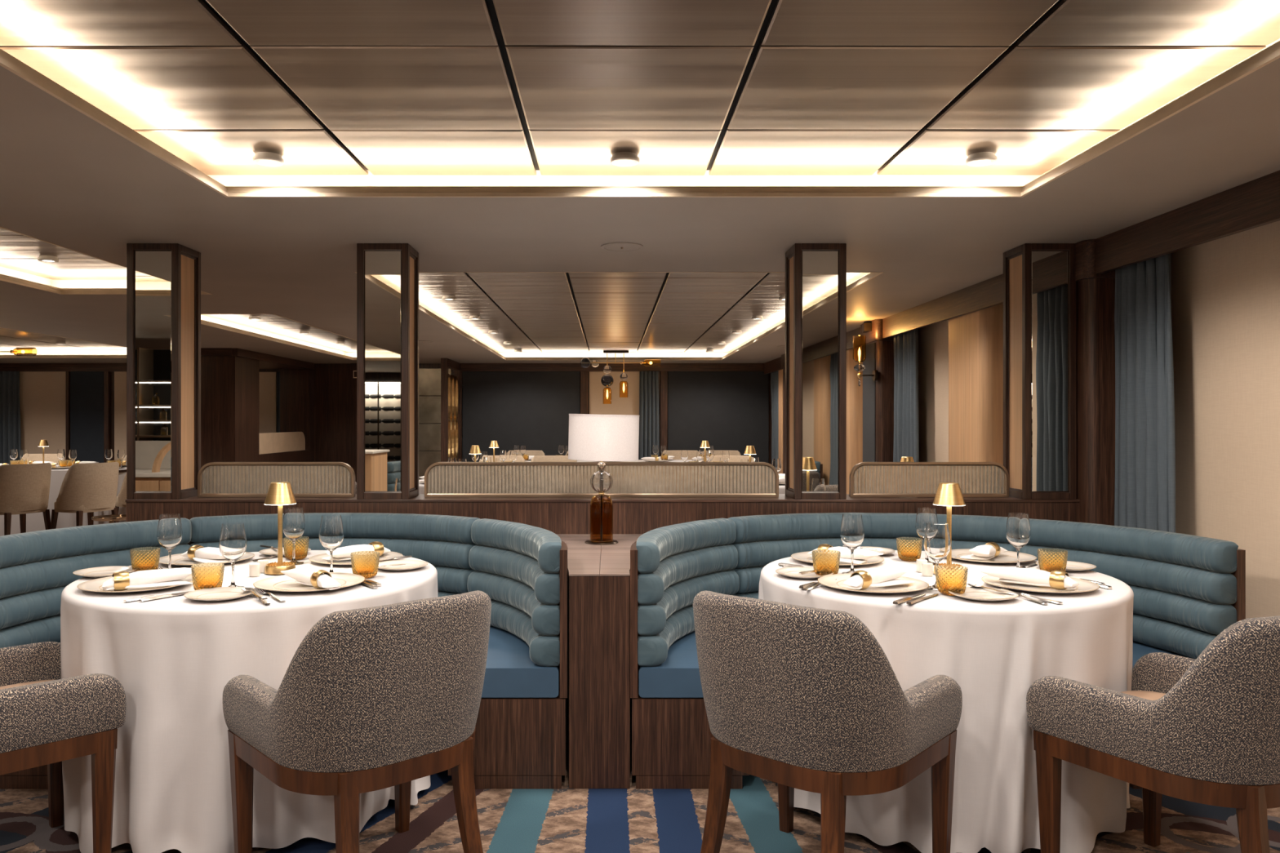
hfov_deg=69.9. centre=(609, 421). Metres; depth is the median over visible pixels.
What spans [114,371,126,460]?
roller shade
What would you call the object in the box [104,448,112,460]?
wine glass
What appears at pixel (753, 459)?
wine glass
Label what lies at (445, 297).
recessed light
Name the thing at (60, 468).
dinner plate
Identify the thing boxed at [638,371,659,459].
curtain
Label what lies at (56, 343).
recessed light
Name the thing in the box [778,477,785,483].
napkin
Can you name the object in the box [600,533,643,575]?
countertop
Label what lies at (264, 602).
fork
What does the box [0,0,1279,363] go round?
ceiling
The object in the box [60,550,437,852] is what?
tablecloth
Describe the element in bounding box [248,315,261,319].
recessed light
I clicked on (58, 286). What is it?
trim
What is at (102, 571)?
bread plate
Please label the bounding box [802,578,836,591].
fork
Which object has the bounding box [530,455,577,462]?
dining chair
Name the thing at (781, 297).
recessed light
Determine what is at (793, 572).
bread plate
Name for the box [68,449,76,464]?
wine glass
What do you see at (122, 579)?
napkin ring
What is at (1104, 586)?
knife
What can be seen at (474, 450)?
lamp
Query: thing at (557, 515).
wall
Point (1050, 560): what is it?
tumbler
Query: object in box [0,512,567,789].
booth
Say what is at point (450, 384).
lattice screen
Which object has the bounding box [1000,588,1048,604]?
fork
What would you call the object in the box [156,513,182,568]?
wine glass
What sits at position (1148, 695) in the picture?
seat cushion
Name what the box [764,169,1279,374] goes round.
trim
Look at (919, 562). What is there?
shaker
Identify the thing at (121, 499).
dining chair
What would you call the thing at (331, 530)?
wine glass
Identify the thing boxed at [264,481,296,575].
lamp
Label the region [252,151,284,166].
recessed light
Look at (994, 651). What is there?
tablecloth
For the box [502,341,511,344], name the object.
recessed light
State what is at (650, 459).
napkin
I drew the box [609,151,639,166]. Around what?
recessed light
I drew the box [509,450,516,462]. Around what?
wine glass
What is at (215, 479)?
screen
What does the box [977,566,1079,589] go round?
napkin
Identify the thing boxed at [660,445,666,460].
wine glass
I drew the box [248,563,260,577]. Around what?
shaker
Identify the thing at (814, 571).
butter knife
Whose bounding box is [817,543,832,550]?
napkin ring
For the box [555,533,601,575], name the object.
countertop
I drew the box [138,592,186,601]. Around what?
knife
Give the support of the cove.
attached to the ceiling
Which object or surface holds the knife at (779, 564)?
on the tablecloth at (994, 651)
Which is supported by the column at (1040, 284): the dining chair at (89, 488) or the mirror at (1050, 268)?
the mirror at (1050, 268)
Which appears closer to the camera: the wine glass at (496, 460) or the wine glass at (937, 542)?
the wine glass at (937, 542)
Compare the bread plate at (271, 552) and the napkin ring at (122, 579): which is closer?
the napkin ring at (122, 579)
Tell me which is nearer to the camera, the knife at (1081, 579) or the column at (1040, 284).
the knife at (1081, 579)
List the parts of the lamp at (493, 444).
stem, lamp shade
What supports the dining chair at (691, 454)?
on the floor
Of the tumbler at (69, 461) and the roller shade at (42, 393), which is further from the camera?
the roller shade at (42, 393)
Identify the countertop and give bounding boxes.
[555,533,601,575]
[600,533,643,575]
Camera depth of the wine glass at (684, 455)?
10.10 m
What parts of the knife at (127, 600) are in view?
handle, blade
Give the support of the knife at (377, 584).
on the tablecloth at (174, 658)
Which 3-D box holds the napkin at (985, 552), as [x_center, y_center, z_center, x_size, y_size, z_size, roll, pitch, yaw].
[1.434,0.498,3.509,0.117,0.049,0.270,0,0,38]
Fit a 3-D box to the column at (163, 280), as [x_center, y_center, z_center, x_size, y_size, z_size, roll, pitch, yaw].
[-2.151,-0.234,4.423,0.243,1.206,0.243,0,0,0]
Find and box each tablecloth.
[0,466,126,536]
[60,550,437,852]
[418,479,424,493]
[524,459,694,462]
[758,550,1133,852]
[778,484,785,493]
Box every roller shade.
[19,371,65,460]
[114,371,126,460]
[258,372,276,433]
[589,371,659,429]
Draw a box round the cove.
[0,38,1279,197]
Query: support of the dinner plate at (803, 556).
on the tablecloth at (994, 651)
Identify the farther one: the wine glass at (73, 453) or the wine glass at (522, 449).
the wine glass at (522, 449)
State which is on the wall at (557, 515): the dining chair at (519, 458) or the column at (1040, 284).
the column at (1040, 284)
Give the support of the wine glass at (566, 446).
on the tablecloth at (638, 460)
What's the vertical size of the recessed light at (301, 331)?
0.026 m
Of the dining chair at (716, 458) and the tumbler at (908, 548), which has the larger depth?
the dining chair at (716, 458)
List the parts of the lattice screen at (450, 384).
post, post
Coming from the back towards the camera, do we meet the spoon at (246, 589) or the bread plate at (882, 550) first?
the bread plate at (882, 550)
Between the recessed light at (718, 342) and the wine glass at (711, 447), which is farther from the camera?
the wine glass at (711, 447)
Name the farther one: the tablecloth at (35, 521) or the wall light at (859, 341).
the tablecloth at (35, 521)
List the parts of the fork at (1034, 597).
handle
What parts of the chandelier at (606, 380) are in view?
lamp shade, cross arm, lamp shade, lamp shade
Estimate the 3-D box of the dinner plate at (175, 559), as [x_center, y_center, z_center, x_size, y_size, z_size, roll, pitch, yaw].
[-1.532,0.525,3.474,0.344,0.016,0.344,0,0,0]
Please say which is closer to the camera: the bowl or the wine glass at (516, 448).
the bowl
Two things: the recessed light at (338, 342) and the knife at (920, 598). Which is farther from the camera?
the recessed light at (338, 342)
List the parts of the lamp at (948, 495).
stem, lamp shade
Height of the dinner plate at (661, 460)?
0.016 m
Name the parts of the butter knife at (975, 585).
handle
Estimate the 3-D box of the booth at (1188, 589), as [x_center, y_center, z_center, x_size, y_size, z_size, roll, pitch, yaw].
[1.142,0.851,3.715,2.140,0.858,1.070,0,0,0]
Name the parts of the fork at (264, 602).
handle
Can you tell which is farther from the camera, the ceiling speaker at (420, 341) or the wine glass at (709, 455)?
the wine glass at (709, 455)
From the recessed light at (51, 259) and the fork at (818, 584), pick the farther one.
the recessed light at (51, 259)
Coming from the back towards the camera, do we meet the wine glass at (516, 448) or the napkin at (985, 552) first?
the wine glass at (516, 448)
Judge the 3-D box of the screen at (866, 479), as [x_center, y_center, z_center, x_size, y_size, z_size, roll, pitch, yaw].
[1.548,0.283,4.430,0.765,0.168,0.028,0,0,0]
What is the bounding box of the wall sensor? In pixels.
[862,322,871,333]
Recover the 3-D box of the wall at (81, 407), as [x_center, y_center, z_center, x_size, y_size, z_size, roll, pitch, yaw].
[-3.840,0.222,13.315,12.720,2.117,0.170,0,0,0]
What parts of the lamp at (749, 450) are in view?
lamp shade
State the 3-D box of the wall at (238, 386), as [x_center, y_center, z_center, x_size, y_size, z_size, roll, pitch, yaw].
[-4.735,0.222,11.885,0.930,2.117,2.830,0,0,0]
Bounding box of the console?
[555,533,643,788]
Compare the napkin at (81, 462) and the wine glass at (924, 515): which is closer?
the wine glass at (924, 515)
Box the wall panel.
[948,304,1003,465]
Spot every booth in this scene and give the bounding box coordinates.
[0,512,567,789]
[630,512,1245,789]
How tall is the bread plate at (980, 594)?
0.016 m
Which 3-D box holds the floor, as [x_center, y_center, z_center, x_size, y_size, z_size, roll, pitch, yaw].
[-3.840,1.305,2.600,12.720,0.050,21.600,0,0,0]
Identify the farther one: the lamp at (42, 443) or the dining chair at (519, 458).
the dining chair at (519, 458)
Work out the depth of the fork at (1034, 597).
2.71 m
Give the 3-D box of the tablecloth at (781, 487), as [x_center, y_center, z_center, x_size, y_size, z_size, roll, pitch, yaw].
[1.230,0.902,8.000,1.239,0.734,1.239,0,0,21]
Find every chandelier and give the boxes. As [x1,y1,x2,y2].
[0,347,37,355]
[580,351,660,404]
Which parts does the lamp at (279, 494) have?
stem, lamp shade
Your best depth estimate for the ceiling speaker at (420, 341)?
9.57 m
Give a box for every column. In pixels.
[126,243,200,499]
[356,243,418,499]
[785,243,846,499]
[1003,243,1076,499]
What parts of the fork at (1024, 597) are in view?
handle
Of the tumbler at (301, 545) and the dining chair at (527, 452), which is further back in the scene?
the dining chair at (527, 452)
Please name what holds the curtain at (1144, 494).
hanging from the trim at (1255, 203)
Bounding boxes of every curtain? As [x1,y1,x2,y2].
[0,371,21,464]
[276,371,279,432]
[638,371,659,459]
[770,370,778,474]
[893,328,919,462]
[1114,253,1175,533]
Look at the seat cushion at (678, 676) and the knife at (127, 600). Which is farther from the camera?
the seat cushion at (678, 676)
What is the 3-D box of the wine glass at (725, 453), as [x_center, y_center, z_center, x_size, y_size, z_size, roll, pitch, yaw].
[1.269,0.430,9.972,0.082,0.207,0.082,0,0,25]
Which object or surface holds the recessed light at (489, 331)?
in the ceiling
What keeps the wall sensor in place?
attached to the wall at (1225, 291)
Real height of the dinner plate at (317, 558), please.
0.016 m
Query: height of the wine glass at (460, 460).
0.207 m
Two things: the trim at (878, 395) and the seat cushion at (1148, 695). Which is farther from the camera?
the trim at (878, 395)
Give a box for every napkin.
[27,461,53,463]
[75,461,98,463]
[102,567,192,590]
[181,546,245,563]
[280,567,341,590]
[322,544,391,560]
[640,457,661,461]
[658,455,675,459]
[778,473,785,477]
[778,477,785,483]
[808,546,883,564]
[843,566,915,589]
[960,544,1007,559]
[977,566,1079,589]
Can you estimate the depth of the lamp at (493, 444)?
10.02 m
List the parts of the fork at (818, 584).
handle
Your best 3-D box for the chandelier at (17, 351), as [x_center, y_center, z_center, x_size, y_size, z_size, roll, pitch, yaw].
[-7.084,-0.591,10.391,1.090,0.717,0.170,0,0,3]
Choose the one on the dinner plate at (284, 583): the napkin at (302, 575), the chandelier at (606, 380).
the napkin at (302, 575)
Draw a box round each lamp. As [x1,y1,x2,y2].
[38,440,48,462]
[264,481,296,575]
[469,445,480,462]
[488,440,498,462]
[568,413,639,545]
[700,440,709,462]
[743,445,755,462]
[900,456,914,462]
[933,482,965,573]
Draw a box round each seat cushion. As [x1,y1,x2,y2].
[0,680,53,689]
[481,625,559,697]
[638,631,1191,697]
[1120,690,1165,700]
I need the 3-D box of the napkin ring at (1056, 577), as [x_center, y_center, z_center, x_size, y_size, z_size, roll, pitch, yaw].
[1.408,0.498,2.863,0.042,0.061,0.061,0,0,43]
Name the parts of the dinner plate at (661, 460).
plate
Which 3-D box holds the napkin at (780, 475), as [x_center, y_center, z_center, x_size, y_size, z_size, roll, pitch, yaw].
[1.543,0.498,8.205,0.280,0.049,0.117,0,0,40]
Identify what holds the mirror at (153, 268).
on the column at (163, 280)
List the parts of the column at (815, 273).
rail, rail, moulding, pale panel, rail, rail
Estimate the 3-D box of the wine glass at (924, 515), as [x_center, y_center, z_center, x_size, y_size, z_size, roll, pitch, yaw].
[1.187,0.430,3.421,0.082,0.207,0.082,0,0,-45]
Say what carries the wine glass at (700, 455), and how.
on the tablecloth
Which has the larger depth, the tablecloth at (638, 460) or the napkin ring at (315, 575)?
the tablecloth at (638, 460)
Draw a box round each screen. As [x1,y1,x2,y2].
[197,462,355,497]
[424,462,778,497]
[440,358,460,462]
[848,462,1008,497]
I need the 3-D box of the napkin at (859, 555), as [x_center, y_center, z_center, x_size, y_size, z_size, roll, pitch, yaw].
[0.865,0.498,3.412,0.280,0.049,0.117,0,0,40]
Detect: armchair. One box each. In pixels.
[0,641,126,852]
[222,590,491,852]
[693,590,962,852]
[1026,615,1279,852]
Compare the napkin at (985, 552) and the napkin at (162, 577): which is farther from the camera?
the napkin at (985, 552)
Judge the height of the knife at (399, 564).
0.008 m
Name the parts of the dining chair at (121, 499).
seat, backrest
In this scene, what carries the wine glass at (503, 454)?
on the tablecloth
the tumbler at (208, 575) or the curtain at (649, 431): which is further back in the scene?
the curtain at (649, 431)
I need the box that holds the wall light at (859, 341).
[853,335,878,386]
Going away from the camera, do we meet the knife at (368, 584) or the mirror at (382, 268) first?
the knife at (368, 584)
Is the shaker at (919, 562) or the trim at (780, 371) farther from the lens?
the trim at (780, 371)
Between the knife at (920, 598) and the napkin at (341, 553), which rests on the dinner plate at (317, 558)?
the napkin at (341, 553)
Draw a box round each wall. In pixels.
[0,363,771,482]
[125,493,1079,533]
[200,347,314,467]
[918,220,1279,618]
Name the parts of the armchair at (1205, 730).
leg, leg, rail, leg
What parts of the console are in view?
panel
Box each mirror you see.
[134,249,171,492]
[364,249,401,492]
[801,249,839,492]
[1031,249,1068,492]
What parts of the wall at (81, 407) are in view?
crown rail, fabric panel, mirror panel, mirror panel, mirror panel, mirror panel, fabric panel, crown rail, fabric panel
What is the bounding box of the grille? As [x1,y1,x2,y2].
[604,244,639,250]
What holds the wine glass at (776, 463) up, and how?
on the tablecloth at (781, 487)
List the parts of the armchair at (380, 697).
leg, leg, rail, leg, leg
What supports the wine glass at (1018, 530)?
on the tablecloth at (994, 651)
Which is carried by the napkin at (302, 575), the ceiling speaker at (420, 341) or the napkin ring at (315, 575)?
the napkin ring at (315, 575)
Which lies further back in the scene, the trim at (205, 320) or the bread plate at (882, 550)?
the trim at (205, 320)
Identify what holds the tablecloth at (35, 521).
on the floor
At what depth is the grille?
4.37 m
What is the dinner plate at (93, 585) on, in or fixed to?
on the tablecloth at (174, 658)
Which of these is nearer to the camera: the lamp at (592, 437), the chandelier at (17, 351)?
the lamp at (592, 437)
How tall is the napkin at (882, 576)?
0.049 m
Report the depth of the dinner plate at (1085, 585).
2.90 m
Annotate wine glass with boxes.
[9,448,17,460]
[20,449,28,464]
[57,448,65,460]
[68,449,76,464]
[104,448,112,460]
[116,449,124,468]
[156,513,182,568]
[218,522,246,586]
[282,507,305,564]
[319,514,343,572]
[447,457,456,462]
[457,458,466,462]
[471,453,479,461]
[480,451,488,462]
[483,457,491,462]
[494,457,502,462]
[499,449,506,462]
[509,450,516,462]
[513,444,519,454]
[520,445,526,457]
[558,444,564,454]
[564,445,568,454]
[652,444,658,454]
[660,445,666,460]
[680,450,688,462]
[696,451,703,462]
[699,444,704,453]
[706,449,713,462]
[707,445,714,452]
[720,457,728,462]
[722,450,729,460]
[751,457,759,462]
[772,458,781,472]
[840,513,864,573]
[915,507,937,564]
[923,522,951,590]
[1005,512,1031,568]
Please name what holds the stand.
on the floor
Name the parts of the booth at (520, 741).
panel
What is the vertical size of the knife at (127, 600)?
0.008 m
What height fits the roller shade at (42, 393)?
1.900 m
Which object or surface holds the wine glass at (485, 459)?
on the tablecloth at (421, 486)
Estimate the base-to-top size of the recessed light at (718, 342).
0.026 m
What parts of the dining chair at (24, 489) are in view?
leg, leg, seat, backrest, leg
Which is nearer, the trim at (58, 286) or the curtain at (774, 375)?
the trim at (58, 286)
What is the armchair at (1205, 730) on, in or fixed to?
on the floor
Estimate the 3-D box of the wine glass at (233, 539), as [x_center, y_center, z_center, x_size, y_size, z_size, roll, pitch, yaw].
[-1.199,0.430,2.910,0.082,0.207,0.082,0,0,-45]
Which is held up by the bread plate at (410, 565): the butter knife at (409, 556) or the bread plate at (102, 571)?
the butter knife at (409, 556)
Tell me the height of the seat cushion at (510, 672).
0.102 m
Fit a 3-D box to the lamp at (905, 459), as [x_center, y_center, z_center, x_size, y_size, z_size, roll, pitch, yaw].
[1.790,0.374,5.500,0.107,0.318,0.107,0,0,-34]
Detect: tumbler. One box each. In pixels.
[9,460,19,464]
[19,459,27,464]
[57,460,67,466]
[66,459,75,466]
[115,459,123,466]
[129,546,160,572]
[191,562,224,590]
[282,536,309,559]
[350,551,379,578]
[521,454,528,461]
[661,454,667,460]
[811,549,840,575]
[896,537,922,561]
[934,564,968,595]
[1037,548,1067,572]
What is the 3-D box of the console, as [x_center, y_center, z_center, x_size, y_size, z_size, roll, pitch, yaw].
[-0.037,0.906,3.737,1.162,0.748,1.121,0,0,0]
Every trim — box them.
[0,226,212,294]
[0,327,126,358]
[200,314,356,359]
[354,271,884,359]
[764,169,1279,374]
[778,368,782,473]
[781,353,785,473]
[846,348,862,493]
[860,319,893,462]
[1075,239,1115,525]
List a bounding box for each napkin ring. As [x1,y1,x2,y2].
[112,571,129,591]
[186,545,204,561]
[310,569,331,589]
[368,541,383,555]
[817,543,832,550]
[849,570,871,590]
[984,542,1000,558]
[1048,570,1068,590]
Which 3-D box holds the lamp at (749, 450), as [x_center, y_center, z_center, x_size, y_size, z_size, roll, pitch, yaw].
[1.230,0.374,8.000,0.107,0.318,0.107,0,0,34]
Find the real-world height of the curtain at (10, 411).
1.988 m
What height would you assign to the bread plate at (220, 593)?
0.016 m
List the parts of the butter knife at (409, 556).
handle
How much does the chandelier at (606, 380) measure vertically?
0.717 m
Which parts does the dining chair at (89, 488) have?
leg, leg, seat, backrest, leg, leg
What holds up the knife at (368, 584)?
on the tablecloth at (174, 658)
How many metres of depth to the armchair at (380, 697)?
2.27 m
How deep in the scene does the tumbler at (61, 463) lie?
10.37 m
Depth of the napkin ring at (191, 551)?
3.43 m
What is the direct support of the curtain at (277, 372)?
hanging from the wall at (238, 386)
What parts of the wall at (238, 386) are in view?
crown rail, panel, crown rail, panel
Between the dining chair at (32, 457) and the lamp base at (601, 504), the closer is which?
the lamp base at (601, 504)
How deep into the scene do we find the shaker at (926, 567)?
3.14 m
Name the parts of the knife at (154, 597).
handle, blade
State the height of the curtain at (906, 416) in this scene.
1.988 m
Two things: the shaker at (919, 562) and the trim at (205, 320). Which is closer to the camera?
the shaker at (919, 562)
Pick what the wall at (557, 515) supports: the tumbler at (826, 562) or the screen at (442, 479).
the screen at (442, 479)
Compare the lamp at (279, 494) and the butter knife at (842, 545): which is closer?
the lamp at (279, 494)
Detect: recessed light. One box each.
[37,255,58,262]
[55,342,66,344]
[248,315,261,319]
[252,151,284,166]
[299,330,310,333]
[336,341,345,344]
[441,295,456,300]
[468,315,480,319]
[488,330,498,333]
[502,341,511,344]
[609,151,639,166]
[716,341,725,344]
[732,329,742,333]
[751,315,763,319]
[778,295,785,300]
[965,151,997,166]
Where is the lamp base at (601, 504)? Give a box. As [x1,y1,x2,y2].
[590,493,613,542]
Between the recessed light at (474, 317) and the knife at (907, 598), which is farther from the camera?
the recessed light at (474, 317)
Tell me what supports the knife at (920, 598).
on the tablecloth at (994, 651)
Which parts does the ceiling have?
panel, panel, panel, panel, panel, panel, panel, panel, panel, panel, panel, panel, panel, panel, panel, panel, panel, panel, panel, panel, panel, panel, panel, panel, panel, panel, panel, panel, panel, panel, panel, panel, panel, panel, panel, panel, panel, panel, panel, panel, panel, panel, panel, panel, panel, panel, panel, panel, panel, panel, panel, panel, panel, panel, panel, panel, panel, panel, panel, panel, panel, panel, panel, panel, panel, panel, panel, panel, panel, panel, panel, panel, panel, panel, panel, panel, panel, panel, panel, panel, panel, panel, panel, panel, panel, panel, panel, panel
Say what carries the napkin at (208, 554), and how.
on the dinner plate at (175, 559)
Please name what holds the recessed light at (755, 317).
in the ceiling
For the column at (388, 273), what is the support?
on the wall at (557, 515)
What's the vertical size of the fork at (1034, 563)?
0.010 m
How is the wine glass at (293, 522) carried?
on the tablecloth at (174, 658)
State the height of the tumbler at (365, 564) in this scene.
0.083 m
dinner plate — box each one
[51,466,69,469]
[76,574,192,592]
[159,551,254,565]
[253,572,364,591]
[309,551,402,564]
[644,459,669,462]
[791,551,884,565]
[817,573,928,593]
[951,548,1036,563]
[981,575,1099,593]
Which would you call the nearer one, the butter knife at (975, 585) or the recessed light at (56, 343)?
the butter knife at (975, 585)
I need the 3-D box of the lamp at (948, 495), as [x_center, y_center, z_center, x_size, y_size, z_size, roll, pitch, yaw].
[1.181,0.374,3.178,0.107,0.318,0.107,0,0,19]
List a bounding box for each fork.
[249,590,270,604]
[252,555,276,561]
[257,588,285,602]
[799,582,819,588]
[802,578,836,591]
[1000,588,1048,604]
[1004,588,1062,604]
[1019,562,1036,568]
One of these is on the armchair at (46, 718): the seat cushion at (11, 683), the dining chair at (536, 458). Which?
the seat cushion at (11, 683)
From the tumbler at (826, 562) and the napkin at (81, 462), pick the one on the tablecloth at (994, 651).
the tumbler at (826, 562)
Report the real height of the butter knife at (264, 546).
0.006 m
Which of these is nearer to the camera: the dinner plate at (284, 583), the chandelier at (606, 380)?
the dinner plate at (284, 583)
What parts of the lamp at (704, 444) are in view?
lamp shade, stem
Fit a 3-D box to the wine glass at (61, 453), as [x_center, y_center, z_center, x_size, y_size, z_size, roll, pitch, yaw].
[-6.350,0.430,10.590,0.082,0.207,0.082,0,0,45]
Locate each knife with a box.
[123,591,191,602]
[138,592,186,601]
[260,545,277,549]
[360,582,377,588]
[364,579,382,586]
[378,555,411,561]
[777,563,804,567]
[798,569,817,574]
[842,545,878,550]
[893,593,925,604]
[906,593,938,604]
[966,583,982,587]
[966,583,1022,595]
[1080,578,1105,584]
[1093,582,1112,589]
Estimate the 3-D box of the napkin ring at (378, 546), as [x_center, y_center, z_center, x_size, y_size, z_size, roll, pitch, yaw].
[-0.908,0.498,3.547,0.061,0.061,0.042,0,0,41]
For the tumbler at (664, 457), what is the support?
on the tablecloth at (638, 460)
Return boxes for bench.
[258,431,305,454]
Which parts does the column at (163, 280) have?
rail, rail, pale panel, moulding, rail, rail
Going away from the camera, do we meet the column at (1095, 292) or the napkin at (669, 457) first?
the column at (1095, 292)
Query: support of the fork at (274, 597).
on the tablecloth at (174, 658)
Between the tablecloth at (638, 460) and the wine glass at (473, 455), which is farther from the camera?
the tablecloth at (638, 460)
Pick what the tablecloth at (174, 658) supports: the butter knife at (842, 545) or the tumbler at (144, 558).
the tumbler at (144, 558)
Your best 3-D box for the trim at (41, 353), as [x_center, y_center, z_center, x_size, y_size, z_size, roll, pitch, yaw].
[-7.425,-0.908,10.000,4.290,0.147,4.540,0,0,0]
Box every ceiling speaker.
[418,340,433,342]
[600,242,643,251]
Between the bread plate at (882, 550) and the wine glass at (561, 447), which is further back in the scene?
the wine glass at (561, 447)
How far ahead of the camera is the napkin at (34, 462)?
10.74 m
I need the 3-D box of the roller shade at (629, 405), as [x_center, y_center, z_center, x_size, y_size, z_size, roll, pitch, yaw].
[0.218,0.230,13.293,1.021,1.900,0.011,0,0,0]
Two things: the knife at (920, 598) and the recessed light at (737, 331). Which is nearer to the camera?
the knife at (920, 598)
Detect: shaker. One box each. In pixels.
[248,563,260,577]
[257,560,268,573]
[916,559,927,572]
[921,562,933,576]
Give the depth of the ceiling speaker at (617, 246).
4.37 m
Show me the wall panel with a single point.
(975, 339)
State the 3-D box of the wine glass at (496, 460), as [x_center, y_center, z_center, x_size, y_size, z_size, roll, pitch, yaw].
[-0.971,0.430,8.022,0.082,0.207,0.082,0,0,45]
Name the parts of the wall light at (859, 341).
lamp shade, arm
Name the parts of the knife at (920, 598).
handle, blade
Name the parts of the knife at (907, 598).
handle, blade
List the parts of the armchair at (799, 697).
leg, leg, rail, leg, leg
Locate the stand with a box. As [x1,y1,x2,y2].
[91,514,126,523]
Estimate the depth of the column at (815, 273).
4.31 m
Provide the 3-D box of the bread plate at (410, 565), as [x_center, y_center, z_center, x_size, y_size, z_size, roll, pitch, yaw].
[-0.756,0.525,3.307,0.196,0.016,0.196,0,0,0]
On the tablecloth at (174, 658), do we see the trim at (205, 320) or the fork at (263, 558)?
the fork at (263, 558)
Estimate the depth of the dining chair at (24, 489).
8.94 m
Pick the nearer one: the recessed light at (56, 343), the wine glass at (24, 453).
the wine glass at (24, 453)
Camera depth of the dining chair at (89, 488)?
9.10 m
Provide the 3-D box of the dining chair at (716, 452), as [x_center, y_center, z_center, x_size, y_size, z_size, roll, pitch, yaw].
[1.600,0.850,12.936,0.588,0.860,0.512,0,0,0]
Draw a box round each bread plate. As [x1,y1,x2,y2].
[72,565,136,577]
[183,586,254,601]
[258,546,311,556]
[377,560,427,571]
[775,567,833,578]
[858,546,895,555]
[948,586,1018,601]
[1035,560,1096,571]
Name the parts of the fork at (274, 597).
handle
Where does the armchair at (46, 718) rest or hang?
on the floor
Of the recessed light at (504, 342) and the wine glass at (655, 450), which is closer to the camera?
the recessed light at (504, 342)
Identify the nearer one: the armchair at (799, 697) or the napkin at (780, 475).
the armchair at (799, 697)
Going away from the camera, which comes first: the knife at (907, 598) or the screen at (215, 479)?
the knife at (907, 598)
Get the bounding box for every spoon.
[240,587,267,599]
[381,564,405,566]
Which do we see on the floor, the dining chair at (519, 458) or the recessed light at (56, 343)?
the dining chair at (519, 458)
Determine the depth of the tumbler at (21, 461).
10.53 m
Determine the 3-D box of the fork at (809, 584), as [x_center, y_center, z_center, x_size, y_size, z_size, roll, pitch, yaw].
[0.675,0.529,2.990,0.019,0.008,0.208,0,0,39]
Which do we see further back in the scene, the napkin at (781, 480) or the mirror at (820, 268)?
the napkin at (781, 480)
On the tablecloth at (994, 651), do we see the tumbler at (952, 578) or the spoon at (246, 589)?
the tumbler at (952, 578)
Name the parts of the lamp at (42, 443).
stem, lamp shade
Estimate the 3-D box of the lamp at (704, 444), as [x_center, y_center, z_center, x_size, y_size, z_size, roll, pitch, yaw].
[1.050,0.374,10.050,0.107,0.318,0.107,0,0,-11]
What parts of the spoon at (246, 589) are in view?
handle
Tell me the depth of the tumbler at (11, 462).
10.38 m
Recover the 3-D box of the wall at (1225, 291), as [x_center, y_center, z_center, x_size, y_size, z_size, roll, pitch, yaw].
[2.470,0.222,2.550,0.100,2.117,21.500,0,0,0]
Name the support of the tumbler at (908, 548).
on the tablecloth at (994, 651)
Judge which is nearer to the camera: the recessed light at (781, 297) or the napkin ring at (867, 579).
the napkin ring at (867, 579)
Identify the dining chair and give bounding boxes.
[0,462,51,535]
[26,453,64,465]
[49,462,119,529]
[115,473,126,511]
[479,455,524,462]
[506,450,544,455]
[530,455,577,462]
[664,450,697,459]
[703,450,741,455]
[707,455,749,462]
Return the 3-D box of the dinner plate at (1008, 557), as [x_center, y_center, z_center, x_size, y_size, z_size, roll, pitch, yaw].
[1.460,0.525,3.529,0.344,0.016,0.344,0,0,0]
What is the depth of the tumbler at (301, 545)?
3.50 m
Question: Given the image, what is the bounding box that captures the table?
[118,469,126,472]
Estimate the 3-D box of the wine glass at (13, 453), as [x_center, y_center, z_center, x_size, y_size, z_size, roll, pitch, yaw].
[-6.900,0.430,10.590,0.082,0.207,0.082,0,0,45]
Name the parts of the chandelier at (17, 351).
lamp shade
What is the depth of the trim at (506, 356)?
12.22 m
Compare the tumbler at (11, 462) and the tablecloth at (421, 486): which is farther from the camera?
the tumbler at (11, 462)
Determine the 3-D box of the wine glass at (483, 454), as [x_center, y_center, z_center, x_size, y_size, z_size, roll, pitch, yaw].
[-1.348,0.430,9.831,0.082,0.207,0.082,0,0,45]
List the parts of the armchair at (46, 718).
leg, rail, leg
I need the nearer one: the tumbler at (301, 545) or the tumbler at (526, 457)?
the tumbler at (301, 545)
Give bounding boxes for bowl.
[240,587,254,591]
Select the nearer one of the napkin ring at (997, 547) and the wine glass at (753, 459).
the napkin ring at (997, 547)
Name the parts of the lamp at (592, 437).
shade trim, lamp shade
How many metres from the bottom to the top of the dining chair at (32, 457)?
0.860 m
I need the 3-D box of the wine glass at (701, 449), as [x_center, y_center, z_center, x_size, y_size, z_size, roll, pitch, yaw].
[1.250,0.430,12.310,0.082,0.207,0.082,0,0,-25]
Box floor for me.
[0,768,1279,852]
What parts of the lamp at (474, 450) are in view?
lamp shade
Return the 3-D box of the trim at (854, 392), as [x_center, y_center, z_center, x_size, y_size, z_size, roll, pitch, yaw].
[2.345,0.285,8.910,0.150,1.990,0.580,0,0,0]
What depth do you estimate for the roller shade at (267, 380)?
13.22 m
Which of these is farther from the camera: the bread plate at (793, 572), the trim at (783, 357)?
the trim at (783, 357)
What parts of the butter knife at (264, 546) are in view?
handle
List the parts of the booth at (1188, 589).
panel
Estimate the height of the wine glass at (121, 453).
0.207 m
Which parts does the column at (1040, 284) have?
rail, moulding, rail, pale panel, rail, rail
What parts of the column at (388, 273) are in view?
rail, rail, pale panel, moulding, rail, rail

